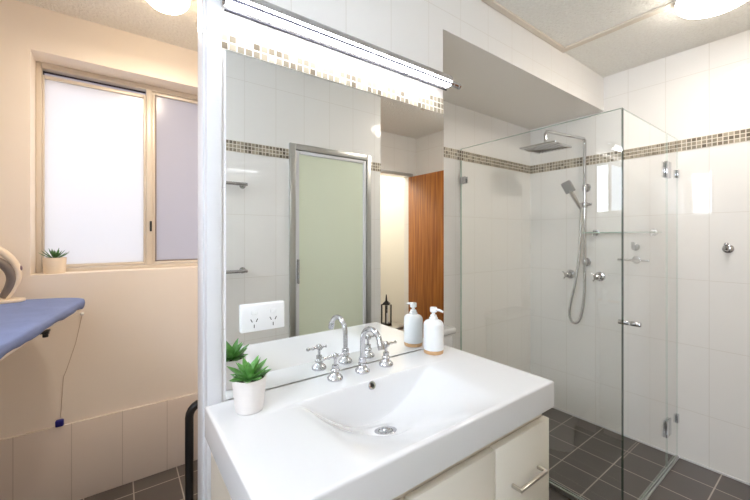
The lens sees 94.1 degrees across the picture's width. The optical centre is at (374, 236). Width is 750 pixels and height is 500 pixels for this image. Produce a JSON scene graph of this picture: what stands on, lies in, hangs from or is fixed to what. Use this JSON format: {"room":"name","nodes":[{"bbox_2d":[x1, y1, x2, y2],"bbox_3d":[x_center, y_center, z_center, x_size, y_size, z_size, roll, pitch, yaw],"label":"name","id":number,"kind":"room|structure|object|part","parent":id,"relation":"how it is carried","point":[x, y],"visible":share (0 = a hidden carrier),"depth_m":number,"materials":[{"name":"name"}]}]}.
{"room":"bathroom","nodes":[
{"label":"bathroom","id":0,"kind":"room"},
{"bbox_2d":[0,0,197,439],"bbox_3d":[-1.530,0.110,1.829,2.500,2.400,0.200,0,0,-36],"label":"wall","id":1,"kind":"structure","parent":0,"point":[136,345],"depth_m":1.75,"materials":[{"name":"beige paint"}]},
{"bbox_2d":[39,249,67,273],"bbox_3d":[-1.602,0.120,1.741,0.120,0.126,0.099,0,0,-36],"label":"aloe","id":2,"kind":"object","parent":1,"relation":"on","point":[56,264],"visible":1,"depth_m":1.72,"materials":[{"name":"ceramic"}]},
{"bbox_2d":[42,257,66,273],"bbox_3d":[-1.599,0.144,1.744,0.090,0.078,0.090,0,0,-36],"label":"pot","id":3,"kind":"object","parent":2,"relation":"on","point":[51,265],"depth_m":1.71,"materials":[{"name":"white ceramic"}]},
{"bbox_2d":[55,312,83,427],"bbox_3d":[-1.496,0.648,1.712,0.108,0.539,0.025,0,0,-39],"label":"pull cord","id":4,"kind":"object","parent":1,"relation":"hanging from","point":[60,422],"visible":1,"depth_m":1.70,"materials":[{"name":"beige plastic"}]},
{"bbox_3d":[-1.497,0.635,1.722,0.084,0.490,0.005,0,0,-36],"label":"cord","id":5,"kind":"part","parent":4,"relation":"part of","materials":[{"name":"grey fabric"}]},
{"bbox_2d":[0,393,197,499],"bbox_3d":[-1.546,1.115,1.686,2.304,0.390,0.012,0,0,-36],"label":"wall tiles","id":6,"kind":"structure","parent":1,"relation":"attached to","point":[77,460],"depth_m":1.77,"materials":[{"name":"beige tile"}]},
{"bbox_2d":[36,61,197,272],"bbox_3d":[-1.313,-0.348,2.062,0.995,1.063,0.082,0,0,-36],"label":"window","id":7,"kind":"structure","parent":1,"relation":"attached to","point":[117,159],"depth_m":1.94,"materials":[{"name":"beige glass"}]},
{"bbox_3d":[-1.514,-0.330,1.906,0.441,0.981,0.025,0,0,-36],"label":"sash","id":8,"kind":"part","parent":7,"relation":"part of","materials":[{"name":"beige glass"}]},
{"bbox_3d":[-1.516,-0.332,1.906,0.423,0.957,0.006,0,0,-36],"label":"pane","id":9,"kind":"part","parent":7,"relation":"part of","materials":[{"name":"white glass"}]},
{"bbox_3d":[-1.534,-0.820,1.933,0.443,0.060,0.004,0,0,-36],"label":"pane","id":10,"kind":"part","parent":7,"relation":"part of","materials":[{"name":"white glass"}]},
{"bbox_3d":[-1.119,-0.344,2.194,0.478,1.009,0.029,0,0,-36],"label":"sash","id":11,"kind":"part","parent":7,"relation":"part of","materials":[{"name":"beige glass"}]},
{"bbox_3d":[-1.122,-0.342,2.195,0.450,0.981,0.006,0,0,-36],"label":"pane","id":12,"kind":"part","parent":7,"relation":"part of","materials":[{"name":"white glass"}]},
{"bbox_2d":[222,0,442,401],"bbox_3d":[-0.101,0.110,1.241,0.862,2.400,0.120,0,0,-36],"label":"wall","id":13,"kind":"structure","parent":0,"point":[411,29],"depth_m":1.21,"materials":[{"name":"white tile"}]},
{"bbox_2d":[198,0,221,499],"bbox_3d":[-0.466,0.270,0.976,0.040,2.080,0.136,0,0,-36],"label":"trim","id":14,"kind":"structure","parent":13,"relation":"attached to","point":[209,11],"depth_m":0.93,"materials":[{"name":"white paint"}]},
{"bbox_2d":[222,24,442,113],"bbox_3d":[-0.065,-0.537,1.191,0.862,0.066,0.003,0,0,-36],"label":"trim","id":15,"kind":"structure","parent":13,"relation":"attached to","point":[233,39],"depth_m":1.11,"materials":[{"name":"tile"}]},
{"bbox_2d":[226,49,443,399],"bbox_3d":[-0.060,-0.033,1.192,0.849,0.943,0.006,0,0,-36],"label":"wall mirror","id":16,"kind":"object","parent":13,"relation":"attached to","point":[335,191],"visible":0.86,"depth_m":1.12,"materials":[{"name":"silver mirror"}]},
{"bbox_2d":[240,301,283,333],"bbox_3d":[-0.317,0.228,0.990,0.124,0.077,0.016,0,0,-36],"label":"power outlet","id":17,"kind":"object","parent":16,"relation":"attached to","point":[268,315],"visible":1,"depth_m":0.98,"materials":[{"name":"white plastic"}]},
{"bbox_2d":[220,0,460,90],"bbox_3d":[-0.040,-0.600,1.152,0.910,0.056,0.096,0,0,-36],"label":"light","id":18,"kind":"object","parent":13,"relation":"attached to","point":[277,16],"visible":1,"depth_m":1.05,"materials":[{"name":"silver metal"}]},
{"bbox_2d":[16,0,749,76],"bbox_3d":[0.446,-1.140,0.576,4.400,0.100,4.800,0,0,-36],"label":"ceiling","id":19,"kind":"structure","parent":0,"point":[666,33],"depth_m":1.79,"materials":[{"name":"paint"}]},
{"bbox_2d":[146,0,189,14],"bbox_3d":[-0.910,-1.039,1.521,0.186,0.102,0.186,0,0,-36],"label":"ceiling light","id":20,"kind":"object","parent":19,"relation":"attached to","point":[171,7],"visible":1,"depth_m":1.51,"materials":[{"name":"white paint"}]},
{"bbox_2d":[565,0,674,50],"bbox_3d":[1.447,-1.084,1.553,0.040,0.012,1.150,0,0,-36],"label":"trim","id":21,"kind":"structure","parent":19,"relation":"attached to","point":[669,5],"depth_m":1.78,"materials":[{"name":"beige paint"}]},
{"bbox_2d":[675,0,747,18],"bbox_3d":[1.491,-1.040,1.517,0.287,0.100,0.287,0,0,-36],"label":"ceiling light","id":22,"kind":"object","parent":19,"relation":"attached to","point":[689,9],"visible":1,"depth_m":1.53,"materials":[{"name":"white paint"}]},
{"bbox_2d":[80,408,749,499],"bbox_3d":[0.446,1.360,0.576,4.400,0.100,4.800,0,0,-36],"label":"floor","id":23,"kind":"structure","parent":0,"point":[585,458],"depth_m":1.91,"materials":[{"name":"grey tile"}]},
{"bbox_2d":[0,298,84,360],"bbox_3d":[-1.287,0.797,1.123,0.496,1.024,1.143,0,0,-36],"label":"ironing board","id":24,"kind":"object","parent":23,"relation":"on","point":[20,322],"visible":0.97,"depth_m":1.24,"materials":[{"name":"blue fabric"},{"name":"dark metal"}]},
{"bbox_2d":[0,246,25,303],"bbox_3d":[-1.641,0.146,1.486,0.220,0.276,0.114,0,0,-36],"label":"iron","id":25,"kind":"object","parent":24,"relation":"on","point":[12,269],"visible":1,"depth_m":1.51,"materials":[{"name":"beige"}]},
{"bbox_3d":[-1.158,0.341,1.221,0.029,0.019,0.050,0,0,-36],"label":"release knob","id":26,"kind":"part","parent":24,"relation":"part of","materials":[{"name":"black plastic"}]},
{"bbox_2d":[185,400,197,499],"bbox_3d":[-0.814,1.034,1.635,0.136,0.551,0.140,0,0,-36],"label":"frame","id":27,"kind":"object","parent":23,"relation":"on","point":[189,417],"visible":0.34,"depth_m":1.59,"materials":[{"name":"black plastic"}]},
{"bbox_2d":[211,414,548,499],"bbox_3d":[0.064,0.915,0.981,0.876,0.790,0.469,0,0,-36],"label":"vanity cabinet","id":28,"kind":"object","parent":23,"relation":"on","point":[514,466],"visible":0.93,"depth_m":0.92,"materials":[{"name":"beige laminate"}]},
{"bbox_2d":[205,345,553,499],"bbox_3d":[0.053,0.506,0.986,0.892,0.132,0.457,0,0,-36],"label":"basin","id":29,"kind":"object","parent":28,"relation":"in","point":[381,433],"visible":1,"depth_m":0.86,"materials":[{"name":"white ceramic"}]},
{"bbox_2d":[227,355,270,415],"bbox_3d":[-0.320,0.373,0.888,0.100,0.133,0.100,0,0,20],"label":"potted succulent","id":30,"kind":"object","parent":29,"relation":"on","point":[249,383],"visible":1,"depth_m":0.86,"materials":[{"name":"white ceramic"}]},
{"bbox_2d":[232,374,266,415],"bbox_3d":[-0.320,0.398,0.888,0.084,0.084,0.084,0,0,-36],"label":"pot","id":31,"kind":"object","parent":30,"relation":"on","point":[248,391],"depth_m":0.86,"materials":[{"name":"white ceramic"}]},
{"bbox_2d":[321,353,342,381],"bbox_3d":[-0.130,0.399,1.071,0.074,0.082,0.049,0,0,-36],"label":"tap","id":32,"kind":"object","parent":29,"relation":"on","point":[334,376],"visible":1,"depth_m":1.06,"materials":[{"name":"silver metal"}]},
{"bbox_3d":[-0.130,0.369,1.071,0.074,0.012,0.028,0,0,-36],"label":"cross handle","id":33,"kind":"part","parent":32,"relation":"part of","materials":[{"name":"silver metal"}]},
{"bbox_3d":[-0.123,0.377,1.076,0.018,0.038,0.018,0,0,-36],"label":"stem","id":34,"kind":"part","parent":32,"relation":"part of","materials":[{"name":"silver metal"}]},
{"bbox_2d":[355,326,384,373],"bbox_3d":[-0.015,0.361,1.101,0.049,0.157,0.137,0,0,-36],"label":"spout","id":35,"kind":"object","parent":29,"relation":"on","point":[362,368],"visible":1,"depth_m":1.12,"materials":[{"name":"silver metal"}]},
{"bbox_2d":[379,340,396,367],"bbox_3d":[0.045,0.399,1.199,0.074,0.082,0.049,0,0,-36],"label":"tap","id":36,"kind":"object","parent":29,"relation":"on","point":[385,362],"visible":0.85,"depth_m":1.18,"materials":[{"name":"silver metal"}]},
{"bbox_3d":[0.045,0.369,1.199,0.074,0.012,0.028,0,0,-36],"label":"cross handle","id":37,"kind":"part","parent":36,"relation":"part of","materials":[{"name":"silver metal"}]},
{"bbox_2d":[423,307,443,354],"bbox_3d":[0.222,0.354,1.326,0.076,0.172,0.076,0,0,-5],"label":"soap dispenser","id":38,"kind":"object","parent":29,"relation":"on","point":[433,328],"visible":1,"depth_m":1.30,"materials":[{"name":"white ceramic"}]},
{"bbox_2d":[423,319,443,351],"bbox_3d":[0.222,0.371,1.326,0.076,0.112,0.076,0,0,-36],"label":"bottle","id":39,"kind":"object","parent":38,"relation":"on","point":[433,329],"depth_m":1.29,"materials":[{"name":"white ceramic"}]},
{"bbox_3d":[0.189,0.881,0.832,0.297,0.647,0.020,0,0,-36],"label":"door","id":40,"kind":"part","parent":28,"relation":"part of","materials":[{"name":"beige laminate"}]},
{"bbox_3d":[0.421,0.717,1.003,0.273,0.317,0.020,0,0,-36],"label":"drawer","id":41,"kind":"part","parent":28,"relation":"part of","materials":[{"name":"beige laminate"}]},
{"bbox_3d":[0.438,0.682,0.984,0.138,0.010,0.031,0,0,-36],"label":"handle","id":42,"kind":"part","parent":28,"relation":"part of","materials":[{"name":"silver metal"}]},
{"bbox_2d":[444,325,455,347],"bbox_3d":[0.420,0.916,1.785,0.380,0.788,0.665,0,0,-36],"label":"toilet","id":43,"kind":"object","parent":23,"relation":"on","point":[448,330],"visible":0.07,"depth_m":2.00,"materials":[{"name":"white ceramic"}]},
{"bbox_3d":[0.274,0.546,1.984,0.380,0.036,0.173,0,0,-36],"label":"cistern lid","id":44,"kind":"part","parent":43,"relation":"part of","materials":[{"name":"white ceramic"}]},
{"bbox_2d":[460,108,679,499],"bbox_3d":[1.191,0.365,2.172,0.862,1.888,0.961,0,0,-36],"label":"screen","id":45,"kind":"object","parent":23,"relation":"on","point":[650,445],"visible":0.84,"depth_m":1.83,"materials":[{"name":"clear glass"}]},
{"bbox_3d":[1.188,0.405,1.629,0.021,0.021,0.090,0,0,-36],"label":"door knob","id":46,"kind":"part","parent":45,"relation":"part of","materials":[{"name":"silver metal"}]},
{"bbox_3d":[1.378,0.355,1.769,0.638,1.869,0.008,0,0,-36],"label":"glass door","id":47,"kind":"part","parent":45,"relation":"part of","materials":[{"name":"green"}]},
{"bbox_3d":[1.717,0.357,2.018,0.198,1.873,0.008,0,0,-36],"label":"return panel","id":48,"kind":"part","parent":45,"relation":"part of","materials":[{"name":"clear glass"}]},
{"bbox_2d":[443,101,529,372],"bbox_3d":[0.577,0.110,2.394,1.596,2.400,0.120,0,0,-36],"label":"wall","id":49,"kind":"structure","parent":0,"point":[495,201],"depth_m":2.49,"materials":[{"name":"white tile"}]},
{"bbox_2d":[444,147,530,173],"bbox_3d":[0.612,-0.537,2.344,1.593,0.066,0.003,0,0,-36],"label":"trim","id":50,"kind":"structure","parent":49,"relation":"attached to","point":[451,153],"depth_m":2.46,"materials":[{"name":"tile"}]},
{"bbox_2d":[443,0,603,129],"bbox_3d":[0.769,-0.976,2.133,1.596,0.229,0.528,0,0,-36],"label":"wall","id":51,"kind":"structure","parent":0,"point":[505,72],"depth_m":1.94,"materials":[{"name":"white paint"}]},
{"bbox_2d":[481,0,567,52],"bbox_3d":[0.355,-1.084,1.483,1.883,0.012,0.030,0,0,-36],"label":"trim","id":52,"kind":"structure","parent":51,"relation":"attached to","point":[495,5],"depth_m":1.77,"materials":[{"name":"beige paint"}]},
{"bbox_2d":[530,30,749,482],"bbox_3d":[2.011,0.110,1.891,0.120,2.400,2.628,0,0,-36],"label":"wall","id":53,"kind":"structure","parent":0,"point":[703,90],"depth_m":2.13,"materials":[{"name":"white tile"}]},
{"bbox_2d":[519,130,591,323],"bbox_3d":[1.244,-0.040,2.389,0.527,1.333,0.252,0,0,-36],"label":"shower","id":54,"kind":"object","parent":53,"relation":"attached to","point":[554,145],"visible":1,"depth_m":2.44,"materials":[{"name":"silver metal"}]},
{"bbox_2d":[562,270,574,278],"bbox_3d":[1.410,0.276,2.547,0.072,0.066,0.066,0,0,-36],"label":"tap","id":55,"kind":"object","parent":53,"relation":"attached to","point":[570,274],"visible":0.99,"depth_m":2.54,"materials":[{"name":"silver metal"}]},
{"bbox_2d":[591,272,604,281],"bbox_3d":[1.525,0.276,2.390,0.072,0.066,0.066,0,0,-36],"label":"tap","id":56,"kind":"object","parent":53,"relation":"attached to","point":[599,276],"visible":1,"depth_m":2.39,"materials":[{"name":"silver metal"}]},
{"bbox_2d":[582,230,641,235],"bbox_3d":[1.587,-0.026,2.261,0.125,0.044,0.405,0,0,-36],"label":"glass shelf","id":57,"kind":"object","parent":53,"relation":"attached to","point":[595,232],"visible":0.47,"depth_m":2.32,"materials":[{"name":"green"}]},
{"bbox_3d":[1.586,-0.026,2.260,0.121,0.008,0.405,0,0,-36],"label":"shelf plate","id":58,"kind":"part","parent":57,"relation":"part of","materials":[{"name":"clear glass"}]},
{"bbox_2d":[617,256,640,263],"bbox_3d":[1.655,0.150,2.227,0.057,0.048,0.170,0,0,-36],"label":"rail","id":59,"kind":"object","parent":53,"relation":"attached to","point":[635,259],"visible":0.83,"depth_m":2.23,"materials":[{"name":"silver metal"}]},
{"bbox_2d":[531,128,749,173],"bbox_3d":[1.967,-0.537,1.847,0.003,0.066,2.408,0,0,-36],"label":"trim","id":60,"kind":"structure","parent":53,"relation":"attached to","point":[743,135],"depth_m":2.25,"materials":[{"name":"tile"}]},
{"bbox_2d":[552,407,749,485],"bbox_3d":[1.966,1.305,1.846,0.006,0.010,2.408,0,0,-36],"label":"trim","id":61,"kind":"structure","parent":53,"relation":"attached to","point":[683,458],"depth_m":2.04,"materials":[{"name":"white paint"}]},
{"bbox_2d":[722,243,733,252],"bbox_3d":[1.903,0.062,1.887,0.058,0.058,0.048,0,0,-36],"label":"robe hook","id":62,"kind":"object","parent":53,"relation":"attached to","point":[726,248],"visible":1,"depth_m":1.89,"materials":[{"name":"silver metal"}]}
]}

